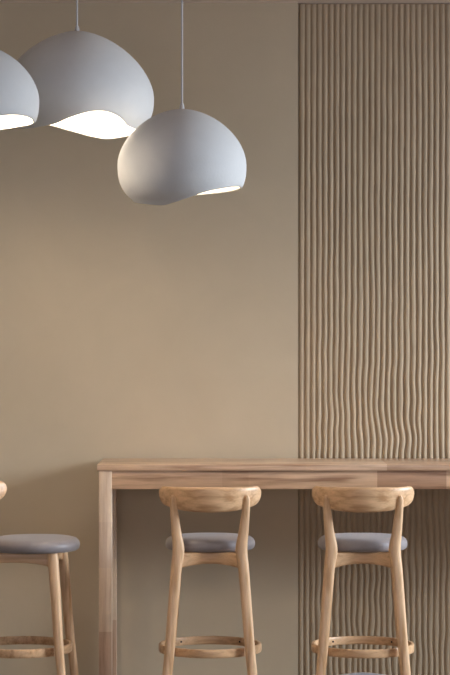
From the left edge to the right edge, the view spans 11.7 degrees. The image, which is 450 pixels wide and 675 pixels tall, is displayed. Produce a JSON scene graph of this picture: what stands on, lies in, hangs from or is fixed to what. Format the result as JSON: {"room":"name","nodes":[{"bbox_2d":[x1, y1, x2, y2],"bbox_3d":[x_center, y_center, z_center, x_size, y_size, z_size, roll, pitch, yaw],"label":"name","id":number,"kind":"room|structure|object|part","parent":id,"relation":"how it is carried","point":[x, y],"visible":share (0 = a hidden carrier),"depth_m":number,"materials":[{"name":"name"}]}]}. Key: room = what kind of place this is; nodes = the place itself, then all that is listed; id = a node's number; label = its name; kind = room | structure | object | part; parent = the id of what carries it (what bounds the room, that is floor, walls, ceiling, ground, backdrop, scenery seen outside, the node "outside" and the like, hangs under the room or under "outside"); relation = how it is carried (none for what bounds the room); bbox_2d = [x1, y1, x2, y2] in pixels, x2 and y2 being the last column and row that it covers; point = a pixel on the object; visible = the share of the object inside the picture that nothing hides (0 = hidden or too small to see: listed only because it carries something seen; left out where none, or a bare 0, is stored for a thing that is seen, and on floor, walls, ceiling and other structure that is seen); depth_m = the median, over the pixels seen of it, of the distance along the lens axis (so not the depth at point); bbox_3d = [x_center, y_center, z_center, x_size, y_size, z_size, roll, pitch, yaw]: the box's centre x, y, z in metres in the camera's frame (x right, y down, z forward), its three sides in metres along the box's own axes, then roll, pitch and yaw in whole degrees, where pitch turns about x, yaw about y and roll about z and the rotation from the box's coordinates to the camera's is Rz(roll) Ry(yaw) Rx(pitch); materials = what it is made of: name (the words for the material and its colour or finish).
{"room":"restaurant","nodes":[
{"label":"restaurant","id":0,"kind":"room"},
{"bbox_2d":[0,3,298,674],"bbox_3d":[-0.250,0.019,10.700,9.900,3.262,0.200,0,0,0],"label":"wall","id":1,"kind":"structure","parent":0,"point":[129,329],"depth_m":10.60,"materials":[{"name":"beige paint"}]},
{"bbox_2d":[298,4,449,674],"bbox_3d":[1.051,0.020,10.604,1.398,3.260,0.015,0,0,0],"label":"wall panel","id":2,"kind":"object","parent":1,"relation":"attached to","point":[374,79],"visible":0.9,"depth_m":10.60,"materials":[{"name":"wood"}]},
{"bbox_2d":[0,0,449,3],"bbox_3d":[-0.250,-1.687,4.300,9.900,0.150,13.000,0,0,0],"label":"ceiling","id":3,"kind":"structure","parent":0,"point":[1,1],"depth_m":10.56,"materials":[{"name":"paint"}]},
{"bbox_2d":[0,50,38,129],"bbox_3d":[-0.981,-1.207,8.600,0.508,0.809,0.508,0,0,0],"label":"pendant lamp","id":4,"kind":"object","parent":3,"relation":"hanging from","point":[19,96],"visible":1,"depth_m":8.47,"materials":[{"name":"white paint"}]},
{"bbox_2d":[17,0,153,139],"bbox_3d":[-0.622,-1.231,9.250,0.648,0.760,0.648,0,0,0],"label":"pendant lamp","id":5,"kind":"object","parent":3,"relation":"hanging from","point":[86,84],"visible":0.78,"depth_m":9.02,"materials":[{"name":"white paint"}]},
{"bbox_2d":[117,0,245,204],"bbox_3d":[-0.172,-1.066,8.800,0.516,1.090,0.516,0,0,0],"label":"pendant lamp","id":6,"kind":"object","parent":3,"relation":"hanging from","point":[175,155],"visible":1,"depth_m":8.61,"materials":[{"name":"white paint"}]},
{"bbox_3d":[-0.172,-0.718,8.800,0.516,0.393,0.516,0,0,0],"label":"lamp shade","id":7,"kind":"part","parent":6,"relation":"part of","materials":[{"name":"white paint"}]},
{"bbox_3d":[-0.250,1.700,4.300,9.900,0.100,13.000,0,0,0],"label":"floor","id":8,"kind":"structure","parent":0,"visible":0},
{"bbox_2d":[0,481,79,674],"bbox_3d":[-0.891,1.149,9.719,0.499,1.003,0.455,0,0,4],"label":"bar stool","id":9,"kind":"object","parent":8,"relation":"on","point":[51,551],"visible":1,"depth_m":9.57,"materials":[{"name":"brown wood"}]},
{"bbox_3d":[-1.065,0.702,9.731,0.130,0.109,0.447,0,0,4],"label":"backrest","id":10,"kind":"part","parent":9,"relation":"part of","materials":[{"name":"brown wood"}]},
{"bbox_3d":[-0.912,0.969,9.583,0.300,0.062,0.022,0,0,4],"label":"seat rail","id":11,"kind":"part","parent":9,"relation":"part of","materials":[{"name":"brown wood"}]},
{"bbox_3d":[-0.840,0.908,9.716,0.396,0.062,0.398,0,0,4],"label":"seat","id":12,"kind":"part","parent":9,"relation":"part of","materials":[{"name":"grey fabric"}]},
{"bbox_3d":[-0.727,1.294,9.541,0.056,0.712,0.136,0,0,-40],"label":"leg","id":13,"kind":"part","parent":9,"relation":"part of","materials":[{"name":"brown wood"}]},
{"bbox_3d":[-0.744,0.969,9.709,0.022,0.062,0.270,0,0,4],"label":"seat rail","id":14,"kind":"part","parent":9,"relation":"part of","materials":[{"name":"brown wood"}]},
{"bbox_3d":[-0.704,1.294,9.873,0.136,0.712,0.056,0,0,-42],"label":"leg","id":15,"kind":"part","parent":9,"relation":"part of","materials":[{"name":"brown wood"}]},
{"bbox_2d":[159,486,261,674],"bbox_3d":[-0.066,1.149,9.731,0.455,1.003,0.499,0,0,0],"label":"bar stool","id":16,"kind":"object","parent":8,"relation":"on","point":[188,549],"visible":1,"depth_m":9.53,"materials":[{"name":"brown wood"}]},
{"bbox_3d":[-0.231,1.167,9.532,0.109,0.966,0.102,0,0,0],"label":"leg","id":17,"kind":"part","parent":16,"relation":"part of","materials":[{"name":"brown wood"}]},
{"bbox_3d":[-0.232,1.294,9.907,0.136,0.712,0.056,0,0,44],"label":"leg","id":18,"kind":"part","parent":16,"relation":"part of","materials":[{"name":"brown wood"}]},
{"bbox_3d":[-0.066,0.973,9.588,0.270,0.070,0.067,0,0,0],"label":"seat rail","id":19,"kind":"part","parent":16,"relation":"part of","materials":[{"name":"brown wood"}]},
{"bbox_3d":[-0.066,0.702,9.557,0.447,0.109,0.130,0,0,0],"label":"backrest","id":20,"kind":"part","parent":16,"relation":"part of","materials":[{"name":"brown wood"}]},
{"bbox_3d":[-0.066,0.908,9.782,0.398,0.062,0.396,0,0,0],"label":"seat","id":21,"kind":"part","parent":16,"relation":"part of","materials":[{"name":"grey fabric"}]},
{"bbox_3d":[0.102,1.167,9.534,0.137,0.966,0.055,0,0,40],"label":"leg","id":22,"kind":"part","parent":16,"relation":"part of","materials":[{"name":"brown wood"}]},
{"bbox_2d":[97,458,449,674],"bbox_3d":[1.232,1.115,10.328,3.637,1.069,0.495,0,0,0],"label":"bar table","id":23,"kind":"object","parent":8,"relation":"on","point":[114,473],"visible":1,"depth_m":10.09,"materials":[{"name":"brown wood"}]},
{"bbox_3d":[-0.549,1.131,10.116,0.060,1.039,0.060,0,0,0],"label":"leg","id":24,"kind":"part","parent":23,"relation":"part of","materials":[{"name":"brown wood"}]},
{"bbox_3d":[-0.549,1.131,10.539,0.060,1.039,0.060,0,0,0],"label":"leg","id":25,"kind":"part","parent":23,"relation":"part of","materials":[{"name":"brown wood"}]},
{"bbox_2d":[311,486,413,674],"bbox_3d":[0.609,1.149,9.731,0.455,1.003,0.499,0,0,3],"label":"bar stool","id":26,"kind":"object","parent":8,"relation":"on","point":[341,549],"visible":1,"depth_m":9.53,"materials":[{"name":"brown wood"}]},
{"bbox_3d":[0.434,1.167,9.541,0.109,0.966,0.102,0,0,3],"label":"leg","id":27,"kind":"part","parent":26,"relation":"part of","materials":[{"name":"brown wood"}]},
{"bbox_3d":[0.612,0.908,9.782,0.398,0.062,0.396,0,0,3],"label":"seat","id":28,"kind":"part","parent":26,"relation":"part of","materials":[{"name":"grey fabric"}]},
{"bbox_3d":[0.602,0.973,9.588,0.270,0.070,0.067,0,0,3],"label":"seat rail","id":29,"kind":"part","parent":26,"relation":"part of","materials":[{"name":"brown wood"}]},
{"bbox_3d":[0.600,0.702,9.557,0.447,0.109,0.130,0,0,3],"label":"backrest","id":30,"kind":"part","parent":26,"relation":"part of","materials":[{"name":"brown wood"}]},
{"bbox_3d":[0.784,1.294,9.898,0.136,0.712,0.056,0,0,-41],"label":"leg","id":31,"kind":"part","parent":26,"relation":"part of","materials":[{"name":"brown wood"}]},
{"bbox_3d":[0.764,1.167,9.524,0.109,0.966,0.102,0,0,3],"label":"leg","id":32,"kind":"part","parent":26,"relation":"part of","materials":[{"name":"brown wood"}]},
{"bbox_2d":[341,672,383,674],"bbox_3d":[0.372,1.277,6.181,0.530,0.746,0.502,0,0,0],"label":"tub chair","id":33,"kind":"object","parent":8,"relation":"on","point":[359,673],"visible":1,"depth_m":5.93,"materials":[{"name":"grey fabric"}]}
]}

